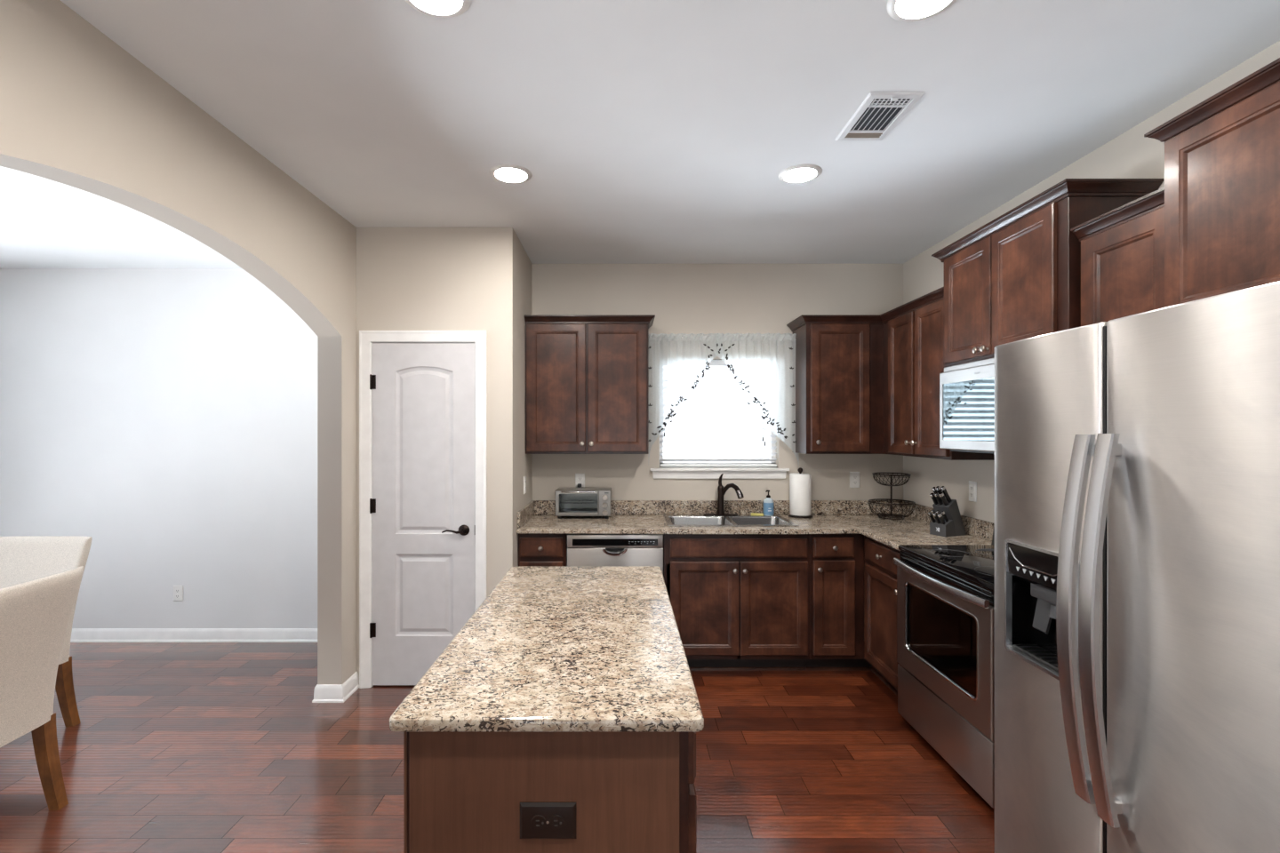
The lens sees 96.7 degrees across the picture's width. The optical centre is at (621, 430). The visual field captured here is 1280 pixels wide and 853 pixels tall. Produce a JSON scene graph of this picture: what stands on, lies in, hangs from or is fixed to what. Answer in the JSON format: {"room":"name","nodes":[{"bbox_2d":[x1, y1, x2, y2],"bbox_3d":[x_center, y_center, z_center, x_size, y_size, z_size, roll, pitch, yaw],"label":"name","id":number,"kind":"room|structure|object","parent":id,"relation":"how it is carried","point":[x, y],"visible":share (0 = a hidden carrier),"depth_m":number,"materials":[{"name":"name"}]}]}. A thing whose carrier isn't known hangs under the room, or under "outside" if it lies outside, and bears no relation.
{"room":"kitchen","nodes":[
{"label":"kitchen","id":0,"kind":"room"},
{"bbox_2d":[0,0,356,684],"bbox_3d":[-1.653,0.160,-0.230,0.137,2.750,8.740,0,0,0],"label":"wall","id":1,"kind":"structure","parent":0,"point":[78,110],"depth_m":2.19,"materials":[{"name":"beige paint"}]},
{"bbox_2d":[312,672,359,703],"bbox_3d":[-1.653,1.488,3.663,0.177,0.094,0.915,0,0,0],"label":"baseboard","id":2,"kind":"object","parent":1,"relation":"attached to","point":[323,693],"visible":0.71,"depth_m":3.21,"materials":[{"name":"white paint"}]},
{"bbox_2d":[356,227,532,684],"bbox_3d":[-1.117,0.160,3.770,0.935,2.750,0.740,0,0,0],"label":"wall","id":3,"kind":"structure","parent":0,"point":[408,278],"depth_m":3.40,"materials":[{"name":"beige paint"}]},
{"bbox_2d":[359,330,486,688],"bbox_3d":[-1.183,0.470,3.424,0.754,2.130,0.152,0,0,0],"label":"door","id":4,"kind":"structure","parent":3,"relation":"in","point":[422,394],"depth_m":3.40,"materials":[{"name":"white paint"}]},
{"bbox_2d":[523,475,526,494],"bbox_3d":[-0.645,0.365,3.817,0.008,0.116,0.072,0,0,0],"label":"wall outlet","id":5,"kind":"object","parent":3,"relation":"attached to","point":[524,477],"visible":1,"depth_m":3.80,"materials":[{"name":"white plastic"}]},
{"bbox_2d":[0,264,903,628],"bbox_3d":[-1.675,0.160,4.200,7.690,2.750,0.120,0,0,0],"label":"wall","id":6,"kind":"structure","parent":0,"point":[166,419],"depth_m":4.14,"materials":[{"name":"paint"}]},
{"bbox_2d":[173,585,183,601],"bbox_3d":[-3.224,1.185,4.135,0.072,0.116,0.008,0,0,0],"label":"wall outlet","id":7,"kind":"object","parent":6,"relation":"attached to","point":[178,590],"visible":1,"depth_m":4.13,"materials":[{"name":"white plastic"}]},
{"bbox_2d":[70,628,317,642],"bbox_3d":[-3.561,1.488,4.130,3.678,0.094,0.020,0,0,0],"label":"baseboard","id":8,"kind":"structure","parent":6,"relation":"attached to","point":[77,635],"depth_m":4.13,"materials":[{"name":"white paint"}]},
{"bbox_2d":[517,500,535,528],"bbox_3d":[-0.639,0.558,3.837,0.019,0.103,0.604,0,0,0],"label":"backsplash","id":9,"kind":"structure","parent":6,"relation":"attached to","point":[524,515],"depth_m":3.75,"materials":[{"name":"stone"}]},
{"bbox_2d":[575,473,584,487],"bbox_3d":[-0.300,0.370,4.135,0.072,0.116,0.008,0,0,0],"label":"wall outlet","id":10,"kind":"object","parent":6,"relation":"attached to","point":[580,478],"visible":0.94,"depth_m":4.13,"materials":[{"name":"white plastic"}]},
{"bbox_2d":[524,314,655,454],"bbox_3d":[-0.212,-0.306,3.961,0.872,0.929,0.354,0,0,0],"label":"upper cabinet","id":11,"kind":"object","parent":6,"relation":"attached to","point":[587,376],"visible":1,"depth_m":3.83,"materials":[{"name":"brown wood"}]},
{"bbox_2d":[534,500,901,514],"bbox_3d":[0.700,0.558,4.129,2.657,0.103,0.020,0,0,0],"label":"backsplash","id":12,"kind":"structure","parent":6,"relation":"attached to","point":[540,507],"depth_m":4.12,"materials":[{"name":"stone"}]},
{"bbox_2d":[650,432,789,479],"bbox_3d":[0.712,-0.086,4.176,1.001,0.870,0.157,0,0,0],"label":"window","id":13,"kind":"structure","parent":6,"relation":"in","point":[663,472],"depth_m":4.12,"materials":[{"name":"white paint"}]},
{"bbox_2d":[659,360,776,466],"bbox_3d":[0.712,-0.127,4.183,0.859,0.784,0.068,0,0,0],"label":"window blind","id":14,"kind":"object","parent":13,"relation":"attached to","point":[718,364],"visible":0.66,"depth_m":4.18,"materials":[{"name":"white plastic"}]},
{"bbox_2d":[786,314,883,454],"bbox_3d":[1.495,-0.306,3.961,0.582,0.929,0.354,0,0,0],"label":"upper cabinet","id":15,"kind":"object","parent":6,"relation":"attached to","point":[839,358],"visible":0.99,"depth_m":3.83,"materials":[{"name":"brown wood"}]},
{"bbox_2d":[849,472,859,487],"bbox_3d":[1.698,0.359,4.135,0.072,0.116,0.008,0,0,0],"label":"wall outlet","id":16,"kind":"object","parent":6,"relation":"attached to","point":[854,476],"visible":1,"depth_m":4.13,"materials":[{"name":"white plastic"}]},
{"bbox_2d":[0,642,994,852],"bbox_3d":[-1.675,1.585,-0.230,7.850,0.100,9.140,0,0,0],"label":"floor","id":17,"kind":"structure","parent":0,"point":[175,748],"depth_m":2.59,"materials":[{"name":"brown wood"}]},
{"bbox_2d":[0,566,83,810],"bbox_3d":[-2.507,1.050,2.102,0.619,0.970,0.504,0,0,-3],"label":"dining chair","id":18,"kind":"object","parent":17,"relation":"on","point":[35,615],"visible":1,"depth_m":2.21,"materials":[{"name":"fabric"}]},
{"bbox_2d":[0,536,92,727],"bbox_3d":[-3.062,1.050,2.740,0.504,0.970,0.619,0,0,0],"label":"dining chair","id":19,"kind":"object","parent":17,"relation":"on","point":[23,559],"visible":0.48,"depth_m":2.96,"materials":[{"name":"fabric"}]},
{"bbox_2d":[518,534,567,566],"bbox_3d":[-0.497,1.087,3.822,0.302,0.895,0.628,0,0,0],"label":"base cabinet","id":20,"kind":"object","parent":17,"relation":"on","point":[533,549],"visible":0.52,"depth_m":3.54,"materials":[{"name":"brown wood"}]},
{"bbox_2d":[389,566,703,852],"bbox_3d":[-0.150,1.073,1.883,0.694,0.925,1.359,0,0,0],"label":"kitchen island","id":21,"kind":"object","parent":17,"relation":"on","point":[565,684],"visible":1,"depth_m":1.23,"materials":[{"name":"beige stone"}]},
{"bbox_2d":[389,566,703,731],"bbox_3d":[-0.160,0.625,1.883,0.674,0.030,1.359,0,0,0],"label":"island countertop","id":22,"kind":"structure","parent":21,"relation":"on","point":[549,648],"depth_m":1.49,"materials":[{"name":"beige stone"}]},
{"bbox_2d":[520,802,575,839],"bbox_3d":[-0.159,0.846,1.229,0.123,0.079,0.010,0,0,0],"label":"wall outlet","id":23,"kind":"object","parent":21,"relation":"attached to","point":[538,820],"visible":1,"depth_m":1.23,"materials":[{"name":"brown plastic"}]},
{"bbox_2d":[530,815,546,831],"bbox_3d":[-0.178,0.846,1.226,0.033,0.033,0.002,0,0,0],"label":"receptacle","id":24,"kind":"object","parent":23,"relation":"attached to","point":[538,822],"depth_m":1.22,"materials":[{"name":"brown plastic"}]},
{"bbox_2d":[549,815,564,831],"bbox_3d":[-0.139,0.846,1.226,0.033,0.033,0.002,0,0,0],"label":"receptacle","id":25,"kind":"object","parent":23,"relation":"attached to","point":[556,822],"depth_m":1.22,"materials":[{"name":"brown plastic"}]},
{"bbox_2d":[567,534,663,575],"bbox_3d":[-0.039,1.091,3.817,0.602,0.888,0.586,0,0,0],"label":"dishwasher","id":26,"kind":"object","parent":17,"relation":"on","point":[582,549],"visible":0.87,"depth_m":3.53,"materials":[{"name":"silver metal"}]},
{"bbox_2d":[663,534,809,671],"bbox_3d":[0.723,1.087,3.822,0.914,0.895,0.628,0,0,0],"label":"base cabinet","id":27,"kind":"object","parent":17,"relation":"on","point":[739,602],"visible":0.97,"depth_m":3.55,"materials":[{"name":"brown wood"}]},
{"bbox_2d":[516,500,994,551],"bbox_3d":[0.700,0.574,3.571,2.698,0.133,1.135,0,0,0],"label":"countertop","id":28,"kind":"structure","parent":27,"relation":"on","point":[537,516],"depth_m":3.79,"materials":[{"name":"beige stone"}]},
{"bbox_2d":[555,488,610,519],"bbox_3d":[-0.263,0.510,3.989,0.382,0.199,0.232,0,0,0],"label":"toaster oven","id":29,"kind":"object","parent":28,"relation":"on","point":[569,501],"visible":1,"depth_m":3.97,"materials":[{"name":"silver metal"}]},
{"bbox_2d":[703,473,743,516],"bbox_3d":[0.711,0.455,3.979,0.256,0.299,0.198,0,0,0],"label":"kitchen faucet","id":30,"kind":"object","parent":28,"relation":"on","point":[721,490],"visible":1,"depth_m":4.03,"materials":[{"name":"brown metal"}]},
{"bbox_2d":[663,514,798,526],"bbox_3d":[0.714,0.697,3.850,0.828,0.186,0.470,0,0,0],"label":"sink","id":31,"kind":"object","parent":28,"relation":"in","point":[672,520],"visible":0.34,"depth_m":4.01,"materials":[{"name":"silver metal"}]},
{"bbox_2d":[750,512,763,516],"bbox_3d":[0.965,0.597,4.040,0.090,0.014,0.048,0,0,14],"label":"sponge","id":32,"kind":"object","parent":31,"relation":"on","point":[752,514],"visible":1,"depth_m":4.02,"materials":[{"name":"yellow"}]},
{"bbox_2d":[763,489,773,516],"bbox_3d":[1.046,0.513,4.044,0.072,0.182,0.074,0,0,0],"label":"soap bottle","id":33,"kind":"object","parent":31,"relation":"on","point":[768,502],"visible":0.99,"depth_m":4.02,"materials":[{"name":"blue plastic"}]},
{"bbox_2d":[788,467,812,518],"bbox_3d":[1.268,0.436,4.030,0.168,0.348,0.168,0,0,0],"label":"paper towel holder","id":34,"kind":"object","parent":28,"relation":"on","point":[800,469],"visible":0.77,"depth_m":3.98,"materials":[{"name":"brown metal"}]},
{"bbox_2d":[789,472,811,516],"bbox_3d":[1.268,0.451,4.030,0.146,0.287,0.146,0,0,0],"label":"paper towel roll","id":35,"kind":"object","parent":34,"relation":"on","point":[800,484],"visible":0.97,"depth_m":3.97,"materials":[{"name":"white paper"}]},
{"bbox_2d":[867,472,915,519],"bbox_3d":[1.885,0.455,3.972,0.302,0.309,0.302,0,0,0],"label":"fruit basket","id":36,"kind":"object","parent":28,"relation":"on","point":[900,516],"visible":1,"depth_m":3.95,"materials":[{"name":"brown metal"}]},
{"bbox_2d":[872,472,911,486],"bbox_3d":[1.885,0.344,3.972,0.246,0.087,0.246,0,0,0],"label":"bowl","id":37,"kind":"object","parent":36,"relation":"on","point":[902,475],"depth_m":3.94,"materials":[{"name":"brown metal"}]},
{"bbox_2d":[867,498,915,518],"bbox_3d":[1.885,0.545,3.972,0.302,0.103,0.302,0,0,0],"label":"bowl","id":38,"kind":"object","parent":36,"relation":"on","point":[913,503],"depth_m":3.96,"materials":[{"name":"brown metal"}]},
{"bbox_2d":[929,499,966,537],"bbox_3d":[1.912,0.504,3.330,0.169,0.211,0.104,0,0,-22],"label":"knife block","id":39,"kind":"object","parent":28,"relation":"on","point":[954,527],"visible":0.92,"depth_m":3.28,"materials":[{"name":"grey wood"}]},
{"bbox_2d":[928,512,935,522],"bbox_3d":[1.827,0.527,3.330,0.079,0.104,0.012,0,0,-22],"label":"steak knife","id":40,"kind":"object","parent":39,"relation":"in","point":[930,514],"visible":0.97,"depth_m":3.32,"materials":[{"name":"black plastic"}]},
{"bbox_2d":[929,493,938,504],"bbox_3d":[1.846,0.420,3.340,0.086,0.109,0.016,0,0,-22],"label":"kitchen knife","id":41,"kind":"object","parent":39,"relation":"in","point":[932,495],"visible":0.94,"depth_m":3.33,"materials":[{"name":"black plastic"}]},
{"bbox_2d":[932,512,940,523],"bbox_3d":[1.839,0.527,3.300,0.079,0.104,0.012,0,0,-22],"label":"steak knife","id":42,"kind":"object","parent":39,"relation":"in","point":[935,516],"visible":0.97,"depth_m":3.29,"materials":[{"name":"black plastic"}]},
{"bbox_2d":[935,486,942,494],"bbox_3d":[1.876,0.390,3.323,0.101,0.132,0.016,0,0,-22],"label":"kitchen knife","id":43,"kind":"object","parent":39,"relation":"in","point":[938,488],"visible":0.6,"depth_m":3.30,"materials":[{"name":"black plastic"}]},
{"bbox_2d":[934,492,943,505],"bbox_3d":[1.856,0.416,3.312,0.088,0.113,0.016,0,0,-22],"label":"kitchen knife","id":44,"kind":"object","parent":39,"relation":"in","point":[936,494],"visible":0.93,"depth_m":3.30,"materials":[{"name":"black plastic"}]},
{"bbox_2d":[937,513,945,524],"bbox_3d":[1.851,0.527,3.271,0.079,0.104,0.012,0,0,-22],"label":"steak knife","id":45,"kind":"object","parent":39,"relation":"in","point":[940,516],"visible":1,"depth_m":3.26,"materials":[{"name":"black plastic"}]},
{"bbox_2d":[938,492,948,505],"bbox_3d":[1.868,0.414,3.280,0.091,0.116,0.016,0,0,-22],"label":"kitchen knife","id":46,"kind":"object","parent":39,"relation":"in","point":[941,495],"visible":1,"depth_m":3.27,"materials":[{"name":"black plastic"}]},
{"bbox_2d":[941,511,948,522],"bbox_3d":[1.874,0.514,3.280,0.079,0.104,0.012,0,0,-22],"label":"steak knife","id":47,"kind":"object","parent":39,"relation":"in","point":[943,514],"visible":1,"depth_m":3.27,"materials":[{"name":"black plastic"}]},
{"bbox_2d":[940,486,951,503],"bbox_3d":[1.888,0.388,3.290,0.104,0.136,0.016,0,0,-22],"label":"kitchen knife","id":48,"kind":"object","parent":39,"relation":"in","point":[943,489],"visible":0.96,"depth_m":3.28,"materials":[{"name":"black plastic"}]},
{"bbox_2d":[805,534,871,671],"bbox_3d":[1.395,1.087,3.822,0.427,0.895,0.628,0,0,0],"label":"base cabinet","id":49,"kind":"object","parent":17,"relation":"on","point":[836,561],"visible":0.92,"depth_m":3.55,"materials":[{"name":"brown wood"}]},
{"bbox_2d":[864,536,899,695],"bbox_3d":[1.757,1.087,3.327,0.578,0.895,0.642,0,0,0],"label":"base cabinet","id":50,"kind":"object","parent":17,"relation":"on","point":[880,572],"visible":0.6,"depth_m":3.31,"materials":[{"name":"brown wood"}]},
{"bbox_2d":[893,527,994,808],"bbox_3d":[1.709,0.990,2.614,0.622,1.090,0.777,0,0,0],"label":"range","id":51,"kind":"object","parent":17,"relation":"on","point":[946,593],"visible":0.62,"depth_m":2.54,"materials":[{"name":"silver metal"}]},
{"bbox_2d":[893,558,994,742],"bbox_3d":[1.673,0.944,2.612,0.551,0.551,0.766,0,0,0],"label":"oven","id":52,"kind":"object","parent":51,"relation":"in","point":[946,624],"depth_m":2.52,"materials":[{"name":"silver metal"}]},
{"bbox_2d":[898,544,994,591],"bbox_3d":[1.740,0.616,2.614,0.560,0.028,0.777,0,0,0],"label":"cooktop","id":53,"kind":"object","parent":51,"relation":"in","point":[973,565],"depth_m":2.68,"materials":[{"name":"black glass"}]},
{"bbox_2d":[994,280,1279,852],"bbox_3d":[1.510,0.641,1.190,1.020,1.768,0.910,0,0,0],"label":"refrigerator","id":54,"kind":"object","parent":17,"relation":"on","point":[1137,457],"visible":1,"depth_m":1.18,"materials":[{"name":"silver metal"}]},
{"bbox_2d":[0,0,1279,268],"bbox_3d":[-1.675,-1.248,-0.230,7.690,0.135,8.980,0,0,0],"label":"ceiling","id":55,"kind":"structure","parent":0,"point":[646,132],"depth_m":2.15,"materials":[{"name":"paint"}]},
{"bbox_2d":[404,0,471,18],"bbox_3d":[-0.518,-1.210,1.575,0.198,0.009,0.198,0,0,0],"label":"recessed light","id":56,"kind":"object","parent":55,"relation":"in","point":[444,9],"visible":1,"depth_m":1.62,"materials":[{"name":"white plastic"}]},
{"bbox_2d":[412,0,461,13],"bbox_3d":[-0.518,-1.211,1.575,0.149,0.005,0.149,0,0,0],"label":"diffuser","id":57,"kind":"object","parent":56,"relation":"attached to","point":[424,6],"depth_m":1.62,"materials":[{"name":"white plastic"}]},
{"bbox_2d":[489,163,532,183],"bbox_3d":[-0.522,-1.210,2.690,0.198,0.009,0.198,0,0,0],"label":"recessed light","id":58,"kind":"object","parent":55,"relation":"in","point":[507,173],"visible":1,"depth_m":2.68,"materials":[{"name":"white plastic"}]},
{"bbox_2d":[495,168,526,181],"bbox_3d":[-0.522,-1.211,2.690,0.149,0.005,0.149,0,0,0],"label":"diffuser","id":59,"kind":"object","parent":58,"relation":"attached to","point":[501,174],"depth_m":2.69,"materials":[{"name":"white plastic"}]},
{"bbox_2d":[778,163,822,183],"bbox_3d":[0.845,-1.210,2.690,0.198,0.009,0.198,0,0,0],"label":"recessed light","id":60,"kind":"object","parent":55,"relation":"in","point":[799,173],"visible":1,"depth_m":2.68,"materials":[{"name":"white plastic"}]},
{"bbox_2d":[784,168,815,181],"bbox_3d":[0.845,-1.211,2.690,0.149,0.005,0.149,0,0,0],"label":"diffuser","id":61,"kind":"object","parent":60,"relation":"attached to","point":[790,174],"depth_m":2.69,"materials":[{"name":"white plastic"}]},
{"bbox_2d":[835,92,924,140],"bbox_3d":[0.992,-1.207,2.208,0.197,0.016,0.333,0,0,0],"label":"ceiling vent","id":62,"kind":"object","parent":55,"relation":"in","point":[879,113],"visible":1,"depth_m":2.19,"materials":[{"name":"white metal"}]},
{"bbox_2d":[886,0,957,22],"bbox_3d":[0.850,-1.210,1.590,0.198,0.009,0.198,0,0,0],"label":"recessed light","id":63,"kind":"object","parent":55,"relation":"in","point":[908,11],"visible":1,"depth_m":1.63,"materials":[{"name":"white plastic"}]},
{"bbox_2d":[896,0,949,16],"bbox_3d":[0.850,-1.211,1.590,0.149,0.005,0.149,0,0,0],"label":"diffuser","id":64,"kind":"object","parent":63,"relation":"attached to","point":[904,8],"depth_m":1.63,"materials":[{"name":"white plastic"}]},
{"bbox_2d":[903,40,1279,522],"bbox_3d":[2.110,0.160,-0.290,0.120,2.750,8.860,0,0,0],"label":"wall","id":65,"kind":"structure","parent":0,"point":[1130,155],"depth_m":3.13,"materials":[{"name":"beige paint"}]},
{"bbox_2d":[880,286,994,460],"bbox_3d":[1.881,-0.306,3.438,0.334,0.929,0.793,0,0,0],"label":"upper cabinet","id":66,"kind":"object","parent":65,"relation":"attached to","point":[913,331],"visible":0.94,"depth_m":3.37,"materials":[{"name":"brown wood"}]},
{"bbox_2d":[901,501,994,542],"bbox_3d":[2.039,0.558,3.571,0.020,0.103,1.135,0,0,0],"label":"backsplash","id":67,"kind":"structure","parent":65,"relation":"attached to","point":[981,529],"depth_m":3.33,"materials":[{"name":"stone"}]},
{"bbox_2d":[968,480,976,502],"bbox_3d":[2.045,0.355,3.315,0.008,0.116,0.072,0,0,0],"label":"wall outlet","id":68,"kind":"object","parent":65,"relation":"attached to","point":[972,485],"visible":1,"depth_m":3.31,"materials":[{"name":"white plastic"}]},
{"bbox_2d":[931,178,1163,367],"bbox_3d":[1.858,-0.642,2.613,0.380,0.618,0.932,0,0,0],"label":"upper cabinet","id":69,"kind":"object","parent":65,"relation":"attached to","point":[1016,276],"visible":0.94,"depth_m":2.41,"materials":[{"name":"brown wood"}]},
{"bbox_2d":[939,358,994,455],"bbox_3d":[1.837,-0.108,2.611,0.419,0.448,0.770,0,0,0],"label":"microwave","id":70,"kind":"object","parent":69,"relation":"attached to","point":[966,390],"visible":0.23,"depth_m":2.75,"materials":[{"name":"silver metal"}]},
{"bbox_2d":[1070,186,1164,326],"bbox_3d":[1.887,-0.308,1.988,0.323,0.933,0.396,0,0,0],"label":"upper cabinet","id":71,"kind":"object","parent":65,"relation":"attached to","point":[1123,247],"visible":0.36,"depth_m":1.99,"materials":[{"name":"brown wood"}]},
{"bbox_2d":[1144,57,1279,307],"bbox_3d":[1.863,-0.642,1.333,0.369,0.618,0.988,0,0,0],"label":"upper cabinet","id":72,"kind":"object","parent":65,"relation":"attached to","point":[1222,153],"visible":0.83,"depth_m":1.61,"materials":[{"name":"brown wood"}]},
{"bbox_3d":[0.715,-0.670,4.109,1.068,0.020,0.060,0,0,0],"label":"curtain rod","id":73,"kind":"object","parent":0,"visible":0},
{"bbox_2d":[648,333,720,456],"bbox_3d":[0.449,-0.217,4.074,0.544,0.963,0.055,0,0,0],"label":"curtain","id":74,"kind":"object","parent":73,"relation":"hanging from","point":[676,362],"visible":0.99,"depth_m":4.08,"materials":[{"name":"white fabric"}]},
{"bbox_2d":[712,332,798,463],"bbox_3d":[0.964,-0.201,4.066,0.613,0.995,0.050,0,0,0],"label":"curtain","id":75,"kind":"object","parent":73,"relation":"hanging from","point":[764,364],"visible":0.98,"depth_m":4.07,"materials":[{"name":"white fabric"}]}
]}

